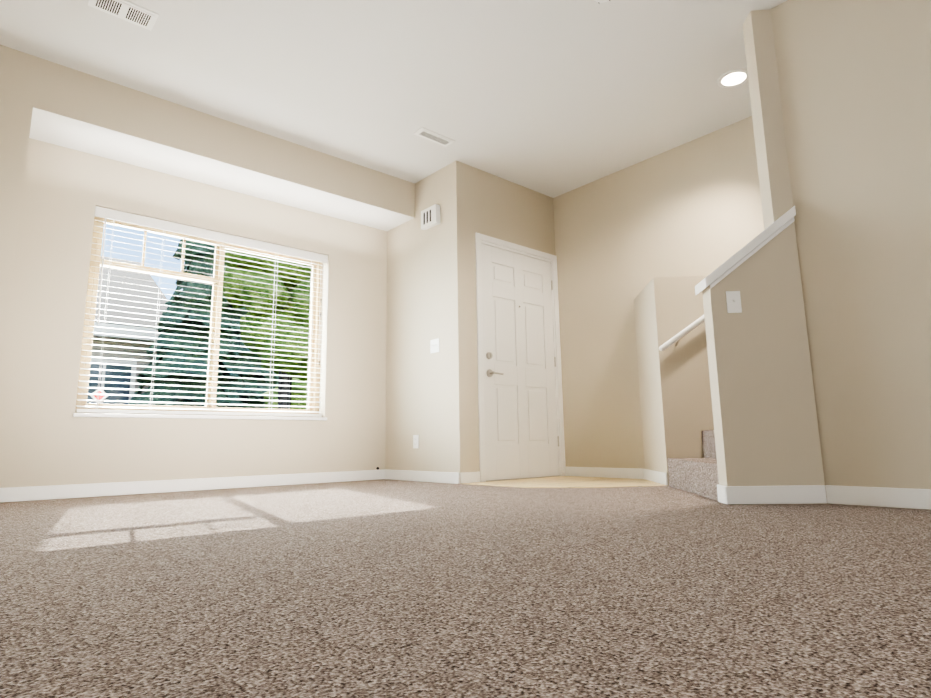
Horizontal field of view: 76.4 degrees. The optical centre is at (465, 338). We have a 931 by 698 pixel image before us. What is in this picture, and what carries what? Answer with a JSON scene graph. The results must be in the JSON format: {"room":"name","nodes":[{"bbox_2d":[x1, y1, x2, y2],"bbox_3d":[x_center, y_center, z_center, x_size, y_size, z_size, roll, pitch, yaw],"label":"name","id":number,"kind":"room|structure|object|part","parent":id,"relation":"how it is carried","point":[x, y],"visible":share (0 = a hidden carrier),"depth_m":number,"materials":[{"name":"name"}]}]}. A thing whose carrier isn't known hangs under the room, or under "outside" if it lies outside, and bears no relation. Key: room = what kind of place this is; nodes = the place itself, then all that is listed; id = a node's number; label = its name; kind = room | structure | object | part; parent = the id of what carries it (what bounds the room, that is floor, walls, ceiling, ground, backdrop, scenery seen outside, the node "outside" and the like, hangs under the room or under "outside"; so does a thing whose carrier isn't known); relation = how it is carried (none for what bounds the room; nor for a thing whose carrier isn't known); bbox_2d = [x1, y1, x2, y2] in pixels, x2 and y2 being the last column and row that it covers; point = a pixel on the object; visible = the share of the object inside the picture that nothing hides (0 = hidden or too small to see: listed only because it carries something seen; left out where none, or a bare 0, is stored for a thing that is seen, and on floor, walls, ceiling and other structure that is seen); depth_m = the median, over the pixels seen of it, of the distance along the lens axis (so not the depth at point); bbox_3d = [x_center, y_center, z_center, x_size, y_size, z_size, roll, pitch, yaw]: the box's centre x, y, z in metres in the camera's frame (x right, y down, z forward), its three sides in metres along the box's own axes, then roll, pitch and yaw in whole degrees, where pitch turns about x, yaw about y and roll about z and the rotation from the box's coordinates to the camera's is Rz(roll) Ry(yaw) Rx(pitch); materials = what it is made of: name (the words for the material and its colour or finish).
{"room":"empty living room","nodes":[
{"label":"empty living room","id":0,"kind":"room"},
{"bbox_2d":[0,45,38,373],"bbox_3d":[-3.052,-0.393,3.572,0.470,2.740,0.665,8,-13,-40],"label":"wall","id":1,"kind":"structure","parent":0,"point":[18,73],"depth_m":3.56,"materials":[{"name":"beige paint"}]},
{"bbox_2d":[0,138,386,487],"bbox_3d":[-1.880,-0.014,4.848,3.030,2.400,0.200,8,-13,-40],"label":"wall","id":2,"kind":"structure","parent":0,"point":[47,438],"depth_m":4.34,"materials":[{"name":"beige paint"}]},
{"bbox_2d":[0,469,383,501],"bbox_3d":[-1.839,1.104,4.531,2.910,0.088,0.013,8,-13,-40],"label":"baseboard","id":3,"kind":"structure","parent":2,"relation":"attached to","point":[16,494],"depth_m":4.29,"materials":[{"name":"white wood"}]},
{"bbox_2d":[73,413,326,420],"bbox_3d":[-1.947,0.611,4.588,1.864,0.026,0.133,8,-13,-40],"label":"window sill","id":4,"kind":"structure","parent":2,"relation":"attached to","point":[187,416],"depth_m":4.42,"materials":[{"name":"white wood"}]},
{"bbox_2d":[75,206,327,416],"bbox_3d":[-1.997,-0.118,4.762,1.840,1.480,0.173,8,-13,-40],"label":"window","id":5,"kind":"structure","parent":2,"relation":"in","point":[221,242],"depth_m":4.66,"materials":[{"name":"beige plastic"}]},
{"bbox_2d":[90,389,107,403],"bbox_3d":[-2.583,0.402,4.175,0.113,0.113,0.002,8,-13,-40],"label":"window sticker","id":6,"kind":"object","parent":5,"relation":"attached to","point":[101,397],"visible":0.86,"depth_m":4.17,"materials":[{"name":"white plastic"}]},
{"bbox_2d":[97,218,105,324],"bbox_3d":[-2.583,-0.492,4.205,0.026,0.800,0.010,2,-10,-14],"label":"blind cord","id":7,"kind":"object","parent":5,"relation":"hanging from","point":[102,274],"depth_m":4.20,"materials":[{"name":"white plastic"}]},
{"bbox_2d":[318,262,322,364],"bbox_3d":[-1.295,-0.239,5.291,0.018,0.960,0.012,8,-13,-40],"label":"blind cord","id":8,"kind":"object","parent":5,"relation":"hanging from","point":[322,262],"depth_m":5.28,"materials":[{"name":"white plastic"}]},
{"bbox_2d":[29,58,414,230],"bbox_3d":[-1.793,-1.402,4.873,2.910,0.340,0.665,8,-13,-40],"label":"soffit","id":9,"kind":"structure","parent":0,"point":[74,109],"depth_m":4.41,"materials":[{"name":"beige paint"}]},
{"bbox_2d":[0,0,786,197],"bbox_3d":[1.165,-2.144,2.165,4.900,0.100,8.770,8,-13,-40],"label":"ceiling","id":10,"kind":"structure","parent":0,"point":[552,98],"depth_m":3.89,"materials":[{"name":"paint"}]},
{"bbox_2d":[88,0,158,30],"bbox_3d":[-1.915,-1.840,3.316,0.320,0.011,0.170,8,-13,-40],"label":"ceiling vent","id":11,"kind":"object","parent":10,"relation":"in","point":[130,12],"visible":1,"depth_m":3.32,"materials":[{"name":"white plastic"}]},
{"bbox_2d":[413,127,454,146],"bbox_3d":[-0.249,-1.613,4.750,0.330,0.011,0.120,8,-13,-40],"label":"ceiling vent","id":12,"kind":"object","parent":10,"relation":"in","point":[432,136],"visible":1,"depth_m":4.74,"materials":[{"name":"white plastic"}]},
{"bbox_2d":[594,0,609,2],"bbox_3d":[0.751,-1.883,3.225,0.144,0.036,0.144,8,-13,-40],"label":"smoke detector","id":13,"kind":"object","parent":10,"relation":"attached to","point":[600,1],"visible":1,"depth_m":3.26,"materials":[{"name":"white plastic"}]},
{"bbox_2d":[717,69,747,87],"bbox_3d":[1.829,-1.772,4.035,0.210,0.006,0.210,8,-13,-40],"label":"recessed light","id":14,"kind":"object","parent":10,"relation":"in","point":[733,78],"visible":0.98,"depth_m":4.03,"materials":[{"name":"white plastic"}]},
{"bbox_2d":[385,161,470,472],"bbox_3d":[-0.367,-0.121,5.348,0.120,2.740,1.070,8,-13,-40],"label":"wall","id":15,"kind":"structure","parent":0,"point":[427,397],"depth_m":5.19,"materials":[{"name":"beige paint"}]},
{"bbox_2d":[413,435,418,447],"bbox_3d":[-0.434,0.898,5.165,0.010,0.116,0.072,8,-13,-40],"label":"outlet","id":16,"kind":"object","parent":15,"relation":"attached to","point":[415,441],"visible":1,"depth_m":5.16,"materials":[{"name":"white plastic"}]},
{"bbox_2d":[384,469,459,483],"bbox_3d":[-0.394,1.176,5.067,0.017,0.088,1.050,8,-13,-40],"label":"baseboard","id":17,"kind":"structure","parent":15,"relation":"attached to","point":[408,475],"depth_m":5.02,"materials":[{"name":"white wood"}]},
{"bbox_2d":[421,204,439,229],"bbox_3d":[-0.315,-1.089,5.308,0.050,0.170,0.220,8,-13,-40],"label":"door chime","id":18,"kind":"object","parent":15,"relation":"attached to","point":[430,217],"visible":1,"depth_m":5.27,"materials":[{"name":"white plastic"}]},
{"bbox_2d":[430,338,438,353],"bbox_3d":[-0.268,0.062,5.098,0.016,0.118,0.118,8,-13,-40],"label":"light switch","id":19,"kind":"object","parent":15,"relation":"attached to","point":[434,345],"visible":1,"depth_m":5.10,"materials":[{"name":"white plastic"}]},
{"bbox_2d":[0,479,930,697],"bbox_3d":[1.206,0.633,1.678,4.900,0.060,8.770,8,-13,-40],"label":"floor carpet","id":20,"kind":"object","parent":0,"point":[384,588],"visible":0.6,"depth_m":1.26,"materials":[{"name":"beige carpet"}]},
{"bbox_2d":[667,430,718,500],"bbox_3d":[2.458,-0.345,2.980,1.365,2.280,3.499,8,-13,-40],"label":"stair steps","id":21,"kind":"structure","parent":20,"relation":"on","point":[698,476],"depth_m":3.67,"materials":[{"name":"carpet"}]},
{"bbox_2d":[466,164,555,471],"bbox_3d":[0.427,-0.122,5.410,1.160,2.740,0.120,8,-13,-40],"label":"wall","id":22,"kind":"structure","parent":0,"point":[504,209],"depth_m":5.38,"materials":[{"name":"beige paint"}]},
{"bbox_2d":[460,471,479,482],"bbox_3d":[0.039,1.113,4.745,0.205,0.088,0.013,8,-13,-40],"label":"baseboard","id":23,"kind":"structure","parent":22,"relation":"attached to","point":[469,477],"depth_m":4.73,"materials":[{"name":"white wood"}]},
{"bbox_2d":[481,244,558,480],"bbox_3d":[0.515,0.212,5.335,0.937,2.038,0.105,8,-13,-40],"label":"door","id":24,"kind":"structure","parent":22,"relation":"in","point":[521,440],"depth_m":5.31,"materials":[{"name":"white wood"}]},
{"bbox_3d":[0.538,0.169,5.336,0.909,1.594,0.065,8,-13,-40],"label":"door hardware","id":25,"kind":"part","parent":24,"relation":"part of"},
{"bbox_2d":[475,232,565,481],"bbox_3d":[0.470,0.182,5.379,1.071,2.128,0.136,8,-13,-40],"label":"door frame","id":26,"kind":"structure","parent":22,"relation":"attached to","point":[480,239],"depth_m":5.42,"materials":[{"name":"white wood"}]},
{"bbox_2d":[460,476,667,487],"bbox_3d":[0.883,1.116,4.589,1.280,0.004,1.350,8,-13,-40],"label":"floor","id":27,"kind":"structure","parent":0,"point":[572,482],"depth_m":4.57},
{"bbox_2d":[553,116,763,468],"bbox_3d":[3.368,-0.581,3.040,0.120,2.740,7.620,8,-13,-40],"label":"wall","id":28,"kind":"structure","parent":0,"point":[624,237],"depth_m":5.17,"materials":[{"name":"beige paint"}]},
{"bbox_2d":[565,467,667,484],"bbox_3d":[1.174,1.114,4.847,0.507,0.088,1.348,8,-13,-40],"label":"baseboard","id":29,"kind":"structure","parent":28,"relation":"attached to","point":[649,475],"depth_m":5.05,"materials":[{"name":"white wood"}]},
{"bbox_2d":[634,276,713,485],"bbox_3d":[1.609,0.315,4.471,0.500,1.520,1.000,8,-13,-40],"label":"wall","id":30,"kind":"structure","parent":0,"point":[676,402],"depth_m":4.36,"materials":[{"name":"beige paint"}]},
{"bbox_2d":[659,315,704,350],"bbox_3d":[1.742,-0.153,4.325,0.683,0.486,0.086,-2,-10,4],"label":"stair handrail","id":31,"kind":"object","parent":30,"relation":"attached to","point":[681,334],"visible":0.58,"depth_m":4.28,"materials":[{"name":"white wood"}]},
{"bbox_2d":[702,222,826,503],"bbox_3d":[1.537,0.096,3.113,0.470,1.485,0.120,-2,-10,4],"label":"wall","id":32,"kind":"structure","parent":0,"point":[766,429],"depth_m":3.04,"materials":[{"name":"beige paint"}]},
{"bbox_2d":[726,291,741,312],"bbox_3d":[1.409,-0.193,3.108,0.055,0.116,0.054,8,-13,-40],"label":"light switch","id":33,"kind":"object","parent":32,"relation":"attached to","point":[733,299],"visible":1,"depth_m":3.10,"materials":[{"name":"white plastic"}]},
{"bbox_2d":[695,206,795,294],"bbox_3d":[1.514,-0.473,3.214,0.500,0.437,0.180,-2,-10,4],"label":"trim","id":34,"kind":"structure","parent":32,"relation":"on","point":[748,250],"depth_m":3.13,"materials":[{"name":"white wood"}]},
{"bbox_2d":[743,0,930,497],"bbox_3d":[3.312,-0.862,1.436,0.198,2.740,4.993,8,-13,-40],"label":"wall","id":35,"kind":"structure","parent":0,"point":[840,94],"depth_m":2.94,"materials":[{"name":"beige paint"}]},
{"label":"outside","id":36,"kind":"structure","parent":0,"visible":0},
{"bbox_3d":[-17.328,8.426,26.767,60.000,0.200,54.550,8,-13,-40],"label":"ground","id":37,"kind":"structure","parent":36,"visible":0},
{"bbox_2d":[87,256,167,403],"bbox_3d":[-13.335,1.509,13.431,10.150,8.700,10.520,8,-13,-40],"label":"house","id":38,"kind":"structure","parent":37,"relation":"on","point":[131,281],"depth_m":12.68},
{"bbox_2d":[137,391,174,405],"bbox_3d":[-5.666,3.169,10.705,2.821,4.466,2.693,8,-13,-40],"label":"conifer tree","id":39,"kind":"object","parent":37,"relation":"on","point":[157,399],"depth_m":10.88,"materials":[{"name":"green plant"}]},
{"bbox_2d":[128,239,243,407],"bbox_3d":[-5.805,1.318,12.428,3.604,8.604,3.477,8,-13,-40],"label":"conifer tree","id":40,"kind":"object","parent":37,"relation":"on","point":[203,286],"depth_m":12.27,"materials":[{"name":"green plant"}]},
{"bbox_2d":[224,263,278,407],"bbox_3d":[-6.295,1.578,15.294,4.317,9.055,4.240,8,-13,-40],"label":"conifer tree","id":41,"kind":"object","parent":37,"relation":"on","point":[244,349],"depth_m":14.92,"materials":[{"name":"green plant"}]},
{"bbox_2d":[222,249,311,408],"bbox_3d":[-2.701,1.202,9.651,2.637,7.811,2.172,8,-13,-40],"label":"broadleaf tree","id":42,"kind":"object","parent":37,"relation":"on","point":[243,292],"depth_m":9.38,"materials":[{"name":"green plant"}]},
{"bbox_3d":[-0.619,-0.990,0.373,0.120,2.740,8.770,8,-13,-40],"label":"wall","id":43,"kind":"structure","parent":0,"visible":0},
{"bbox_2d":[717,484,930,509],"bbox_3d":[3.094,0.442,1.174,0.362,0.088,5.254,8,-13,-40],"label":"baseboard","id":44,"kind":"structure","parent":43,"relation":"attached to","point":[911,498],"depth_m":2.76,"materials":[{"name":"white wood"}]},
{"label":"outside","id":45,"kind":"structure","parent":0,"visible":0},
{"bbox_2d":[275,378,306,388],"bbox_3d":[-3.418,2.868,11.845,2.649,4.868,2.695,8,-13,-40],"label":"shrubs","id":46,"kind":"object","parent":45,"point":[299,383],"depth_m":12.14,"materials":[{"name":"green plant"}]}
]}

